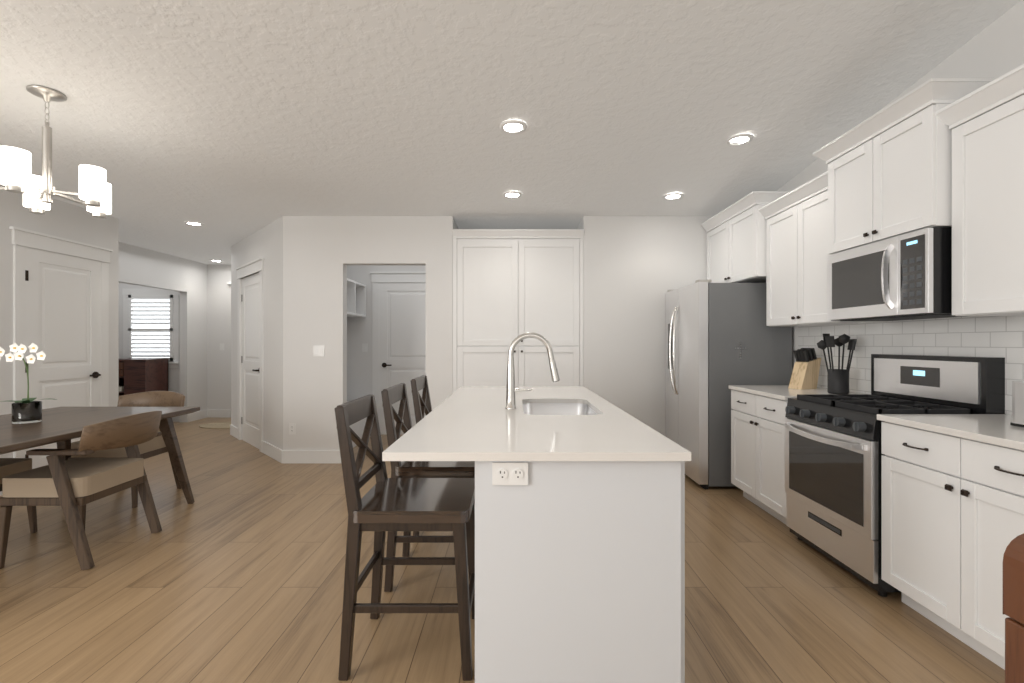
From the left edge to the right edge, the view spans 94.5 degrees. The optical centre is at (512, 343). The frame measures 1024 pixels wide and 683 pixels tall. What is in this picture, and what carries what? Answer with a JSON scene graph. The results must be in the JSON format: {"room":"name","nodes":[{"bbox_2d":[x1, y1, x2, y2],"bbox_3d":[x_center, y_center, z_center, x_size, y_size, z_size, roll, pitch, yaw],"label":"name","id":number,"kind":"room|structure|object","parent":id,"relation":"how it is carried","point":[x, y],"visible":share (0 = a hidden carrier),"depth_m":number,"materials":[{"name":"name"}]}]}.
{"room":"dining room and kitchen","nodes":[
{"label":"dining room and kitchen","id":0,"kind":"room"},
{"bbox_2d":[231,216,282,449],"bbox_3d":[-3.116,-0.615,5.806,0.120,3.750,2.158,0,0,-43],"label":"wall","id":1,"kind":"structure","parent":0,"point":[266,243],"depth_m":5.34,"materials":[{"name":"white paint"}]},
{"bbox_2d":[235,257,263,451],"bbox_3d":[-3.249,0.137,5.862,0.091,2.247,1.120,0,0,-43],"label":"door","id":2,"kind":"structure","parent":1,"relation":"attached to","point":[252,359],"depth_m":5.88,"materials":[{"name":"white wood"}]},
{"bbox_2d":[0,417,1004,682],"bbox_3d":[-2.350,1.310,2.600,10.100,0.100,11.800,0,0,0],"label":"floor","id":3,"kind":"structure","parent":0,"point":[234,571],"depth_m":2.34,"materials":[{"name":"brown wood"}]},
{"bbox_2d":[0,458,37,532],"bbox_3d":[-3.479,0.846,2.900,0.648,0.842,0.578,0,0,0],"label":"dining chair","id":4,"kind":"object","parent":3,"relation":"on","point":[9,466],"visible":0.46,"depth_m":3.07,"materials":[{"name":"fabric"}]},
{"bbox_2d":[0,411,161,569],"bbox_3d":[-2.581,0.846,2.900,0.648,0.842,0.578,0,0,0],"label":"dining chair","id":5,"kind":"object","parent":3,"relation":"on","point":[72,488],"visible":0.98,"depth_m":2.69,"materials":[{"name":"fabric"}]},
{"bbox_2d":[0,407,199,503],"bbox_3d":[-3.020,0.883,2.770,1.100,0.765,1.945,0,0,0],"label":"dining table","id":6,"kind":"object","parent":3,"relation":"on","point":[62,427],"visible":0.62,"depth_m":3.23,"materials":[{"name":"brown wood"}]},
{"bbox_2d":[0,343,56,423],"bbox_3d":[-3.129,0.248,3.001,0.375,0.503,0.226,0,0,0],"label":"potted orchid","id":7,"kind":"object","parent":6,"relation":"on","point":[26,410],"visible":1,"depth_m":3.00,"materials":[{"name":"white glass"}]},
{"bbox_2d":[68,391,184,507],"bbox_3d":[-3.150,0.846,3.919,0.578,0.842,0.648,0,0,0],"label":"chair","id":8,"kind":"object","parent":3,"relation":"on","point":[155,446],"visible":0.23,"depth_m":4.05,"materials":[{"name":"fabric"}]},
{"bbox_2d":[119,358,168,395],"bbox_3d":[-5.975,0.750,7.308,0.970,1.020,0.495,0,0,0],"label":"cabinet","id":9,"kind":"object","parent":3,"relation":"on","point":[137,375],"visible":0.17,"depth_m":7.10,"materials":[{"name":"brown wood"}]},
{"bbox_2d":[199,422,230,428],"bbox_3d":[-4.350,1.254,7.250,0.840,0.012,0.560,0,0,0],"label":"area rug","id":10,"kind":"object","parent":3,"relation":"on","point":[223,425],"visible":0.44,"depth_m":7.19,"materials":[{"name":"beige fabric"}]},
{"bbox_2d":[347,278,366,447],"bbox_3d":[-2.138,0.233,5.825,0.480,2.055,1.390,0,0,0],"label":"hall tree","id":11,"kind":"object","parent":3,"relation":"on","point":[356,299],"visible":0.15,"depth_m":6.05,"materials":[{"name":"white wood"}]},
{"bbox_2d":[335,394,474,680],"bbox_3d":[-0.412,0.748,1.980,0.519,1.026,0.434,0,0,0],"label":"stool","id":12,"kind":"object","parent":3,"relation":"on","point":[383,505],"visible":0.94,"depth_m":1.79,"materials":[{"name":"brown wood"}]},
{"bbox_2d":[411,375,431,535],"bbox_3d":[-0.412,0.748,3.300,0.519,1.026,0.434,0,0,0],"label":"stool","id":13,"kind":"object","parent":3,"relation":"on","point":[422,405],"visible":0.17,"depth_m":3.21,"materials":[{"name":"brown wood"}]},
{"bbox_2d":[381,383,474,591],"bbox_3d":[-0.412,0.748,2.610,0.519,1.026,0.434,0,0,0],"label":"stool","id":14,"kind":"object","parent":3,"relation":"on","point":[391,395],"visible":0.35,"depth_m":2.41,"materials":[{"name":"brown wood"}]},
{"bbox_2d":[452,229,519,392],"bbox_3d":[-0.289,0.042,5.297,0.688,2.435,0.635,0,0,0],"label":"tall cabinet","id":15,"kind":"object","parent":3,"relation":"on","point":[510,286],"depth_m":4.99,"materials":[{"name":"white wood"}]},
{"bbox_2d":[382,387,690,682],"bbox_3d":[0.075,0.803,2.646,0.981,0.914,2.288,0,0,0],"label":"kitchen island","id":16,"kind":"object","parent":3,"relation":"on","point":[579,534],"visible":1,"depth_m":1.53,"materials":[{"name":"white paint"}]},
{"bbox_2d":[505,332,559,408],"bbox_3d":[0.103,0.144,2.510,0.290,0.404,0.060,0,0,0],"label":"island faucet","id":17,"kind":"object","parent":16,"relation":"on","point":[511,390],"visible":1,"depth_m":2.50,"materials":[{"name":"silver metal"}]},
{"bbox_2d":[520,229,583,386],"bbox_3d":[0.399,0.042,5.297,0.688,2.435,0.635,0,0,0],"label":"tall cabinet","id":18,"kind":"object","parent":3,"relation":"on","point":[551,260],"depth_m":4.99,"materials":[{"name":"white wood"}]},
{"bbox_2d":[666,280,791,488],"bbox_3d":[1.964,0.354,4.516,0.873,1.812,0.899,0,0,0],"label":"fridge","id":19,"kind":"object","parent":3,"relation":"on","point":[721,338],"visible":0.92,"depth_m":4.07,"materials":[{"name":"grey metal"}]},
{"bbox_2d":[731,390,787,524],"bbox_3d":[2.111,0.817,3.500,0.633,0.886,0.800,0,0,0],"label":"base cabinet","id":20,"kind":"object","parent":3,"relation":"on","point":[757,421],"depth_m":3.45,"materials":[{"name":"white wood"}]},
{"bbox_2d":[785,354,1004,596],"bbox_3d":[2.072,0.665,2.705,0.708,1.190,0.750,0,0,0],"label":"range","id":21,"kind":"object","parent":3,"relation":"on","point":[833,454],"visible":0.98,"depth_m":2.57,"materials":[{"name":"silver metal"}]},
{"bbox_2d":[881,422,1023,669],"bbox_3d":[2.111,0.817,1.870,0.633,0.886,0.880,0,0,0],"label":"base cabinet","id":22,"kind":"object","parent":3,"relation":"on","point":[952,517],"depth_m":1.94,"materials":[{"name":"white wood"}]},
{"bbox_2d":[729,385,1023,450],"bbox_3d":[2.103,0.360,1.468,0.651,0.028,4.875,0,0,0],"label":"countertop","id":23,"kind":"structure","parent":22,"relation":"on","point":[997,429],"depth_m":2.10,"materials":[{"name":"stone"}]},
{"bbox_2d":[788,348,820,389],"bbox_3d":[2.234,0.190,3.625,0.210,0.310,0.110,0,0,-20],"label":"knife block","id":24,"kind":"object","parent":23,"relation":"on","point":[805,372],"visible":1,"depth_m":3.59,"materials":[{"name":"brown wood"}]},
{"bbox_2d":[817,334,856,393],"bbox_3d":[2.232,0.138,3.251,0.217,0.415,0.230,0,0,0],"label":"utensil crock","id":25,"kind":"object","parent":23,"relation":"on","point":[838,381],"visible":1,"depth_m":3.22,"materials":[{"name":"black ceramic"}]},
{"bbox_2d":[1010,381,1023,426],"bbox_3d":[2.170,0.252,1.846,0.160,0.187,0.308,0,0,0],"label":"toaster","id":26,"kind":"object","parent":23,"relation":"on","point":[1018,403],"visible":1,"depth_m":1.96,"materials":[{"name":"silver metal"}]},
{"bbox_2d":[1003,533,1023,682],"bbox_3d":[0.945,0.770,0.436,0.445,0.983,0.582,0,0,0],"label":"chair","id":27,"kind":"object","parent":3,"relation":"on","point":[1013,582],"visible":1,"depth_m":0.68,"materials":[{"name":"brown leather"}]},
{"bbox_2d":[0,0,1020,264],"bbox_3d":[-2.350,-1.805,2.600,10.100,0.931,11.800,0,0,0],"label":"ceiling","id":28,"kind":"structure","parent":0,"point":[228,124],"depth_m":2.87,"materials":[{"name":"white paint"}]},
{"bbox_2d":[0,85,111,218],"bbox_3d":[-2.586,-1.088,2.652,0.580,0.631,0.604,0,0,0],"label":"dining chandelier","id":29,"kind":"object","parent":28,"relation":"hanging from","point":[94,193],"visible":1,"depth_m":2.63,"materials":[{"name":"white glass"}]},
{"bbox_2d":[184,221,203,225],"bbox_3d":[-3.554,-1.333,5.271,0.187,0.012,0.187,0,0,-45],"label":"recessed light","id":30,"kind":"object","parent":28,"relation":"in","point":[194,223],"depth_m":5.27,"materials":[{"name":"white"}]},
{"bbox_2d":[502,191,521,197],"bbox_3d":[-0.006,-1.376,4.390,0.187,0.012,0.187,0,0,-45],"label":"recessed light","id":31,"kind":"object","parent":28,"relation":"in","point":[510,194],"depth_m":4.38,"materials":[{"name":"white"}]},
{"bbox_2d":[500,120,526,133],"bbox_3d":[0.002,-1.461,3.200,0.187,0.012,0.187,0,0,-45],"label":"recessed light","id":32,"kind":"object","parent":28,"relation":"in","point":[513,126],"depth_m":3.19,"materials":[{"name":"white"}]},
{"bbox_2d":[663,193,682,199],"bbox_3d":[1.509,-1.383,4.465,0.187,0.012,0.187,0,0,-45],"label":"recessed light","id":33,"kind":"object","parent":28,"relation":"in","point":[672,195],"depth_m":4.46,"materials":[{"name":"white"}]},
{"bbox_2d":[726,134,753,145],"bbox_3d":[1.654,-1.485,3.459,0.187,0.012,0.187,0,0,-45],"label":"recessed light","id":34,"kind":"object","parent":28,"relation":"in","point":[742,139],"depth_m":3.45,"materials":[{"name":"white"}]},
{"bbox_2d":[0,0,1023,457],"bbox_3d":[-2.385,-0.615,2.435,9.870,3.750,11.470,0,0,0],"label":"wall","id":35,"kind":"structure","parent":0,"point":[636,268],"depth_m":4.98,"materials":[{"name":"white paint"}]},
{"bbox_2d":[9,226,112,468],"bbox_3d":[-4.223,0.137,4.490,0.091,2.247,0.990,0,0,0],"label":"door","id":36,"kind":"structure","parent":35,"relation":"attached to","point":[61,303],"depth_m":4.43,"materials":[{"name":"white wood"}]},
{"bbox_2d":[122,289,178,367],"bbox_3d":[-5.815,-0.240,7.595,0.950,1.280,0.050,0,0,0],"label":"window","id":37,"kind":"structure","parent":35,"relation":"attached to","point":[150,323],"depth_m":7.60,"materials":[{"name":"white plastic"}]},
{"bbox_2d":[0,409,340,495],"bbox_3d":[-1.835,1.192,2.475,6.730,0.135,11.150,0,0,0],"label":"baseboard","id":38,"kind":"structure","parent":35,"relation":"attached to","point":[300,456],"depth_m":4.97,"materials":[{"name":"white wood"}]},
{"bbox_2d":[289,423,295,433],"bbox_3d":[-2.319,0.900,4.975,0.070,0.115,0.009,0,0,0],"label":"electrical outlet","id":39,"kind":"object","parent":35,"relation":"attached to","point":[292,426],"depth_m":4.97,"materials":[{"name":"white plastic"}]},
{"bbox_2d":[313,345,324,355],"bbox_3d":[-2.039,0.080,4.975,0.116,0.115,0.009,0,0,0],"label":"switch plate","id":40,"kind":"object","parent":35,"relation":"attached to","point":[318,350],"depth_m":4.97,"materials":[{"name":"white plastic"}]},
{"bbox_2d":[362,272,425,434],"bbox_3d":[-1.502,0.137,6.524,1.165,2.247,0.091,0,0,0],"label":"door","id":41,"kind":"structure","parent":35,"relation":"attached to","point":[398,327],"depth_m":6.54,"materials":[{"name":"white wood"}]},
{"bbox_2d":[705,192,792,282],"bbox_3d":[2.228,-0.898,4.457,0.398,0.675,1.015,0,0,0],"label":"upper cabinet","id":42,"kind":"object","parent":35,"relation":"attached to","point":[735,238],"depth_m":4.24,"materials":[{"name":"white wood"}]},
{"bbox_2d":[765,176,885,325],"bbox_3d":[2.266,-0.623,3.502,0.323,0.965,0.865,0,0,0],"label":"upper cabinet","id":43,"kind":"object","parent":35,"relation":"attached to","point":[795,258],"depth_m":3.50,"materials":[{"name":"white wood"}]},
{"bbox_2d":[825,84,992,255],"bbox_3d":[2.228,-0.903,2.672,0.398,0.665,0.765,0,0,0],"label":"upper cabinet","id":44,"kind":"object","parent":35,"relation":"attached to","point":[939,152],"depth_m":2.52,"materials":[{"name":"white wood"}]},
{"bbox_2d":[827,227,965,320],"bbox_3d":[2.189,-0.353,2.672,0.476,0.425,0.745,0,0,0],"label":"microwave","id":45,"kind":"object","parent":44,"relation":"attached to","point":[908,276],"visible":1,"depth_m":2.50,"materials":[{"name":"silver metal"}]},
{"bbox_2d":[798,316,1023,414],"bbox_3d":[2.426,0.073,1.510,0.008,0.546,5.020,0,0,0],"label":"tile backsplash","id":46,"kind":"structure","parent":35,"relation":"attached to","point":[986,336],"depth_m":2.79,"materials":[{"name":"white tile"}]},
{"bbox_2d":[949,68,1023,315],"bbox_3d":[2.266,-0.618,1.785,0.323,0.975,0.980,0,0,0],"label":"upper cabinet","id":47,"kind":"object","parent":35,"relation":"attached to","point":[986,132],"depth_m":2.10,"materials":[{"name":"white wood"}]}
]}

